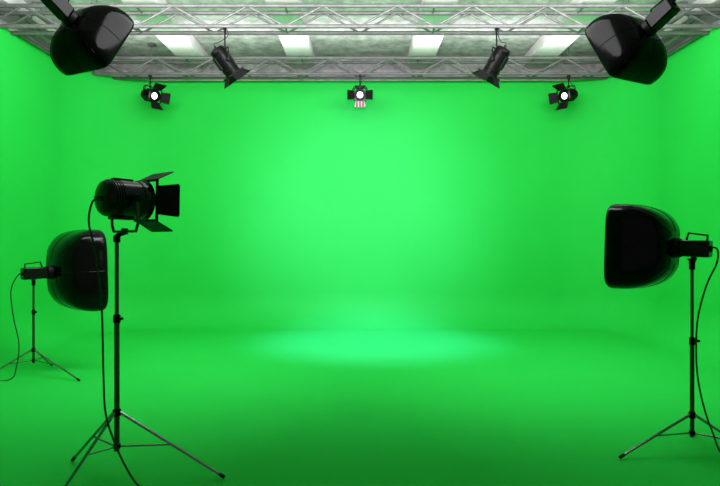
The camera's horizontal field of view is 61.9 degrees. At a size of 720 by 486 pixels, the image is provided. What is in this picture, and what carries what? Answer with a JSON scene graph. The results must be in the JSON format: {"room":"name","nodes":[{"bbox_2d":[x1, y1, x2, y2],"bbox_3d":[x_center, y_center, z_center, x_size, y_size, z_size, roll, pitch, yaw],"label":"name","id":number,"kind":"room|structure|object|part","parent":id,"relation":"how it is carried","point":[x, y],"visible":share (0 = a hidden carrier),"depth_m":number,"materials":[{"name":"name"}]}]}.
{"room":"studio","nodes":[
{"label":"studio","id":0,"kind":"room"},
{"bbox_2d":[0,19,49,50],"bbox_3d":[-5.400,-1.010,5.300,0.150,5.020,12.600,0,0,0],"label":"wall","id":1,"kind":"structure","parent":0,"point":[1,20],"depth_m":9.31,"materials":[{"name":"white paint"}]},
{"bbox_2d":[0,29,113,367],"bbox_3d":[-4.537,-0.740,4.838,0.885,4.480,11.676,0,0,0],"label":"wall","id":2,"kind":"structure","parent":0,"point":[52,122],"depth_m":9.17,"materials":[{"name":"green paint"}]},
{"bbox_2d":[91,60,605,71],"bbox_3d":[0.000,-1.010,11.500,11.400,5.020,0.150,0,0,0],"label":"wall","id":3,"kind":"structure","parent":0,"point":[124,67],"depth_m":11.42,"materials":[{"name":"concrete"}]},
{"bbox_2d":[105,76,614,330],"bbox_3d":[0.000,-0.740,10.637,9.152,4.480,0.885,0,0,0],"label":"wall","id":4,"kind":"structure","parent":0,"point":[427,204],"depth_m":11.00,"materials":[{"name":"green paint"}]},
{"bbox_2d":[0,330,719,485],"bbox_3d":[0.000,1.550,5.300,11.400,0.100,12.600,0,0,0],"label":"floor","id":5,"kind":"structure","parent":0,"point":[257,407],"depth_m":5.44,"materials":[{"name":"green paint"}]},
{"bbox_2d":[0,229,107,380],"bbox_3d":[-3.454,0.673,6.789,1.007,1.667,1.141,0,0,26],"label":"light","id":6,"kind":"object","parent":5,"relation":"on","point":[70,271],"visible":0.98,"depth_m":6.72,"materials":[{"name":"black"}]},
{"bbox_3d":[-3.918,1.348,6.670,0.479,0.294,0.021,0,0,-31],"label":"leg","id":7,"kind":"part","parent":6,"relation":"part of","materials":[{"name":"silver metal"}]},
{"bbox_3d":[-3.637,0.241,6.683,0.018,0.065,0.194,0,2,43],"label":"carrying handle","id":8,"kind":"part","parent":6,"relation":"part of","materials":[{"name":"black metal"}]},
{"bbox_3d":[-3.361,1.348,6.647,0.652,0.295,0.310,0,0,0],"label":"leg","id":9,"kind":"part","parent":6,"relation":"part of","materials":[{"name":"silver metal"}]},
{"bbox_2d":[64,171,225,485],"bbox_3d":[-1.483,0.509,3.775,1.161,1.983,0.828,0,0,20],"label":"light","id":10,"kind":"object","parent":5,"relation":"on","point":[114,198],"visible":1,"depth_m":3.88,"materials":[{"name":"black metal"}]},
{"bbox_3d":[-1.668,1.293,3.659,0.180,0.402,0.451,0,0,0],"label":"leg","id":11,"kind":"part","parent":10,"relation":"part of","materials":[{"name":"silver metal"}]},
{"bbox_3d":[-1.785,1.293,4.011,0.432,0.401,0.021,0,0,29],"label":"leg","id":12,"kind":"part","parent":10,"relation":"part of","materials":[{"name":"silver metal"}]},
{"bbox_3d":[-1.414,-0.285,3.804,0.070,0.052,0.052,0,0,40],"label":"tilt knob","id":13,"kind":"part","parent":10,"relation":"part of","materials":[{"name":"black metal"}]},
{"bbox_3d":[-1.432,-0.282,4.018,0.278,0.278,0.016,0,-1,40],"label":"gel frame","id":14,"kind":"part","parent":10,"relation":"part of","materials":[{"name":"black metal"}]},
{"bbox_3d":[-1.393,-0.113,4.065,0.270,0.072,0.126,0,-1,40],"label":"barn door","id":15,"kind":"part","parent":10,"relation":"part of","materials":[{"name":"black metal"}]},
{"bbox_3d":[-1.388,-0.448,4.070,0.270,0.072,0.126,0,-1,40],"label":"barn door","id":16,"kind":"part","parent":10,"relation":"part of","materials":[{"name":"black metal"}]},
{"bbox_3d":[-1.258,-0.280,3.947,0.144,0.218,0.014,0,0,-10],"label":"barn door","id":17,"kind":"part","parent":10,"relation":"part of","materials":[{"name":"black metal"}]},
{"bbox_3d":[-1.208,1.293,3.854,0.711,0.404,0.021,0,0,7],"label":"leg","id":18,"kind":"part","parent":10,"relation":"part of","materials":[{"name":"silver metal"}]},
{"bbox_2d":[604,204,719,458],"bbox_3d":[2.365,0.605,4.401,1.135,1.796,0.728,0,0,12],"label":"light","id":19,"kind":"object","parent":5,"relation":"on","point":[644,247],"visible":1,"depth_m":4.25,"materials":[{"name":"black"}]},
{"bbox_3d":[2.080,1.358,4.227,0.584,0.275,0.021,0,0,-14],"label":"leg","id":20,"kind":"part","parent":19,"relation":"part of","materials":[{"name":"black metal"}]},
{"bbox_3d":[2.372,-0.046,4.223,0.148,0.058,0.016,2,2,44],"label":"carrying handle","id":21,"kind":"part","parent":19,"relation":"part of","materials":[{"name":"black metal"}]},
{"bbox_3d":[2.567,1.358,4.122,0.483,0.274,0.021,0,0,44],"label":"leg","id":22,"kind":"part","parent":19,"relation":"part of","materials":[{"name":"black metal"}]},
{"bbox_2d":[24,0,695,55],"bbox_3d":[0.000,-3.580,5.300,11.400,0.120,12.600,0,0,0],"label":"ceiling","id":23,"kind":"structure","parent":0,"point":[134,45],"depth_m":10.23,"materials":[{"name":"concrete"}]},
{"bbox_2d":[0,0,55,48],"bbox_3d":[-5.100,-3.420,5.200,0.460,0.200,12.400,0,0,0],"label":"ceiling beam","id":24,"kind":"structure","parent":23,"relation":"attached to","point":[9,19],"depth_m":8.95,"materials":[{"name":"white paint"}]},
{"bbox_2d":[18,2,95,71],"bbox_3d":[-4.720,-3.228,9.445,0.318,0.574,1.820,0,0,0],"label":"lighting truss","id":25,"kind":"object","parent":23,"relation":"hanging from","point":[43,37],"visible":0.21,"depth_m":8.78,"materials":[{"name":"metal"}]},
{"bbox_2d":[121,0,210,67],"bbox_3d":[-3.050,-3.420,5.200,0.460,0.200,12.400,0,0,0],"label":"ceiling beam","id":26,"kind":"structure","parent":23,"relation":"attached to","point":[179,45],"depth_m":9.78,"materials":[{"name":"white paint"}]},
{"bbox_2d":[265,0,314,67],"bbox_3d":[-1.080,-3.420,5.200,0.460,0.200,12.400,0,0,0],"label":"ceiling beam","id":27,"kind":"structure","parent":23,"relation":"attached to","point":[293,45],"depth_m":9.75,"materials":[{"name":"white paint"}]},
{"bbox_2d":[92,43,609,79],"bbox_3d":[0.000,-3.218,10.600,10.230,0.594,0.318,0,0,0],"label":"lighting truss","id":28,"kind":"object","parent":23,"relation":"hanging from","point":[120,75],"visible":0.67,"depth_m":10.47,"materials":[{"name":"metal"}]},
{"bbox_2d":[141,75,170,109],"bbox_3d":[-3.616,-2.612,10.438,0.524,0.616,0.433,0,0,36],"label":"spotlight","id":29,"kind":"object","parent":28,"relation":"hanging from","point":[152,95],"visible":1,"depth_m":10.40,"materials":[{"name":"black metal"}]},
{"bbox_3d":[-3.521,-2.369,10.370,0.082,0.131,0.236,0,0,36],"label":"barn door","id":30,"kind":"part","parent":29,"relation":"part of","materials":[{"name":"black metal"}]},
{"bbox_3d":[-3.457,-2.683,10.323,0.131,0.082,0.236,0,0,36],"label":"barn door","id":31,"kind":"part","parent":29,"relation":"part of","materials":[{"name":"black metal"}]},
{"bbox_3d":[-3.394,-2.521,10.476,0.178,0.203,0.042,0,0,-9],"label":"barn door","id":32,"kind":"part","parent":29,"relation":"part of","materials":[{"name":"black metal"}]},
{"bbox_2d":[347,75,372,106],"bbox_3d":[0.000,-2.624,10.418,0.437,0.591,0.507,0,0,0],"label":"spotlight","id":33,"kind":"object","parent":28,"relation":"hanging from","point":[359,94],"visible":1,"depth_m":10.31,"materials":[{"name":"black metal"}]},
{"bbox_3d":[-0.160,-2.536,10.283,0.148,0.166,0.037,0,0,-30],"label":"barn door","id":34,"kind":"part","parent":33,"relation":"part of","materials":[{"name":"black metal"}]},
{"bbox_3d":[0.000,-2.549,10.321,0.216,0.216,0.016,0,12,0],"label":"gel frame","id":35,"kind":"part","parent":33,"relation":"part of","materials":[{"name":"black metal"}]},
{"bbox_3d":[0.000,-2.388,10.307,0.188,0.119,0.068,0,0,0],"label":"barn door","id":36,"kind":"part","parent":33,"relation":"part of","materials":[{"name":"metal"}]},
{"bbox_3d":[0.000,-2.659,10.230,0.188,0.026,0.132,0,0,0],"label":"barn door","id":37,"kind":"part","parent":33,"relation":"part of","materials":[{"name":"black metal"}]},
{"bbox_3d":[0.160,-2.536,10.283,0.148,0.166,0.037,0,0,30],"label":"barn door","id":38,"kind":"part","parent":33,"relation":"part of","materials":[{"name":"black metal"}]},
{"bbox_2d":[548,75,577,109],"bbox_3d":[3.596,-2.612,10.438,0.524,0.616,0.433,0,0,-36],"label":"spotlight","id":39,"kind":"object","parent":28,"relation":"hanging from","point":[565,95],"visible":1,"depth_m":10.40,"materials":[{"name":"black metal"}]},
{"bbox_3d":[3.374,-2.521,10.476,0.178,0.203,0.042,0,0,9],"label":"barn door","id":40,"kind":"part","parent":39,"relation":"part of","materials":[{"name":"black metal"}]},
{"bbox_3d":[3.437,-2.683,10.323,0.131,0.082,0.236,0,0,-36],"label":"barn door","id":41,"kind":"part","parent":39,"relation":"part of","materials":[{"name":"black metal"}]},
{"bbox_3d":[3.501,-2.369,10.370,0.082,0.131,0.236,0,0,-36],"label":"barn door","id":42,"kind":"part","parent":39,"relation":"part of","materials":[{"name":"black metal"}]},
{"bbox_3d":[3.514,-2.541,10.378,0.016,0.228,0.228,-17,10,-35],"label":"gel frame","id":43,"kind":"part","parent":39,"relation":"part of","materials":[{"name":"black metal"}]},
{"bbox_2d":[0,0,719,34],"bbox_3d":[0.000,-3.218,8.300,10.230,0.594,0.318,0,0,0],"label":"lighting truss","id":44,"kind":"object","parent":23,"relation":"hanging from","point":[53,25],"visible":0.86,"depth_m":8.17,"materials":[{"name":"metal"}]},
{"bbox_2d":[211,28,250,88],"bbox_3d":[-1.778,-2.521,8.207,0.528,0.799,0.406,0,0,-31],"label":"spotlight","id":45,"kind":"object","parent":44,"relation":"hanging from","point":[222,58],"visible":1,"depth_m":8.10,"materials":[{"name":"black metal"}]},
{"bbox_3d":[-1.816,-2.181,8.184,0.014,0.120,0.187,0,0,-31],"label":"barn door","id":46,"kind":"part","parent":45,"relation":"part of","materials":[{"name":"black metal"}]},
{"bbox_3d":[-1.793,-2.283,8.386,0.192,0.093,0.084,-43,21,-24],"label":"barn door","id":47,"kind":"part","parent":45,"relation":"part of","materials":[{"name":"black metal"}]},
{"bbox_3d":[-1.627,-2.283,8.110,0.192,0.093,0.084,-43,21,-24],"label":"barn door","id":48,"kind":"part","parent":45,"relation":"part of","materials":[{"name":"black metal"}]},
{"bbox_2d":[472,28,509,87],"bbox_3d":[1.787,-2.520,8.243,0.486,0.800,0.454,0,0,0],"label":"spotlight","id":49,"kind":"object","parent":44,"relation":"hanging from","point":[498,58],"visible":1,"depth_m":8.10,"materials":[{"name":"black metal"}]},
{"bbox_3d":[1.656,-2.271,8.118,0.192,0.093,0.084,40,22,29],"label":"barn door","id":50,"kind":"part","parent":49,"relation":"part of","materials":[{"name":"black metal"}]},
{"bbox_3d":[1.843,-2.271,8.380,0.192,0.093,0.084,40,22,29],"label":"barn door","id":51,"kind":"part","parent":49,"relation":"part of","materials":[{"name":"black metal"}]},
{"bbox_3d":[1.857,-2.180,8.172,0.024,0.120,0.187,0,0,36],"label":"barn door","id":52,"kind":"part","parent":49,"relation":"part of","materials":[{"name":"black metal"}]},
{"bbox_2d":[407,0,457,67],"bbox_3d":[1.120,-3.420,5.200,0.460,0.200,12.400,0,0,0],"label":"ceiling beam","id":53,"kind":"structure","parent":23,"relation":"attached to","point":[421,45],"depth_m":9.79,"materials":[{"name":"white paint"}]},
{"bbox_2d":[522,0,616,67],"bbox_3d":[3.300,-3.420,5.200,0.460,0.200,12.400,0,0,0],"label":"ceiling beam","id":54,"kind":"structure","parent":23,"relation":"attached to","point":[546,45],"depth_m":9.79,"materials":[{"name":"white paint"}]},
{"bbox_2d":[659,2,701,56],"bbox_3d":[4.720,-3.228,9.445,0.318,0.574,1.820,0,0,0],"label":"lighting truss","id":55,"kind":"object","parent":23,"relation":"hanging from","point":[665,37],"visible":0.22,"depth_m":8.83,"materials":[{"name":"metal"}]},
{"bbox_2d":[660,0,719,50],"bbox_3d":[5.100,-3.420,5.200,0.460,0.200,12.400,0,0,0],"label":"ceiling beam","id":56,"kind":"structure","parent":23,"relation":"attached to","point":[709,19],"depth_m":8.99,"materials":[{"name":"white metal"}]},
{"bbox_3d":[0.000,-3.218,5.000,10.230,0.594,0.318,0,0,0],"label":"lighting truss","id":57,"kind":"object","parent":23,"relation":"hanging from","visible":0},
{"bbox_2d":[40,0,133,75],"bbox_3d":[-2.318,-2.173,4.979,0.586,1.495,0.669,0,0,30],"label":"light","id":58,"kind":"object","parent":57,"relation":"hanging from","point":[87,39],"visible":1,"depth_m":4.87,"materials":[{"name":"black plastic"}]},
{"bbox_2d":[585,0,679,84],"bbox_3d":[2.306,-2.135,4.974,0.586,1.570,0.668,0,0,-30],"label":"light","id":59,"kind":"object","parent":57,"relation":"hanging from","point":[630,48],"visible":1,"depth_m":4.86,"materials":[{"name":"black plastic"}]},
{"bbox_3d":[2.396,-1.903,4.821,0.017,0.060,0.165,0,-30,-30],"label":"carrying handle","id":60,"kind":"part","parent":59,"relation":"part of","materials":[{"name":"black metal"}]},
{"bbox_2d":[603,29,719,367],"bbox_3d":[4.537,-0.740,4.838,0.885,4.480,11.676,0,0,0],"label":"wall","id":61,"kind":"structure","parent":0,"point":[667,130],"depth_m":9.23,"materials":[{"name":"green paint"}]},
{"bbox_2d":[667,19,719,52],"bbox_3d":[5.400,-1.010,5.300,0.150,5.020,12.600,0,0,0],"label":"wall","id":62,"kind":"structure","parent":0,"point":[718,20],"depth_m":9.36,"materials":[{"name":"white paint"}]}
]}

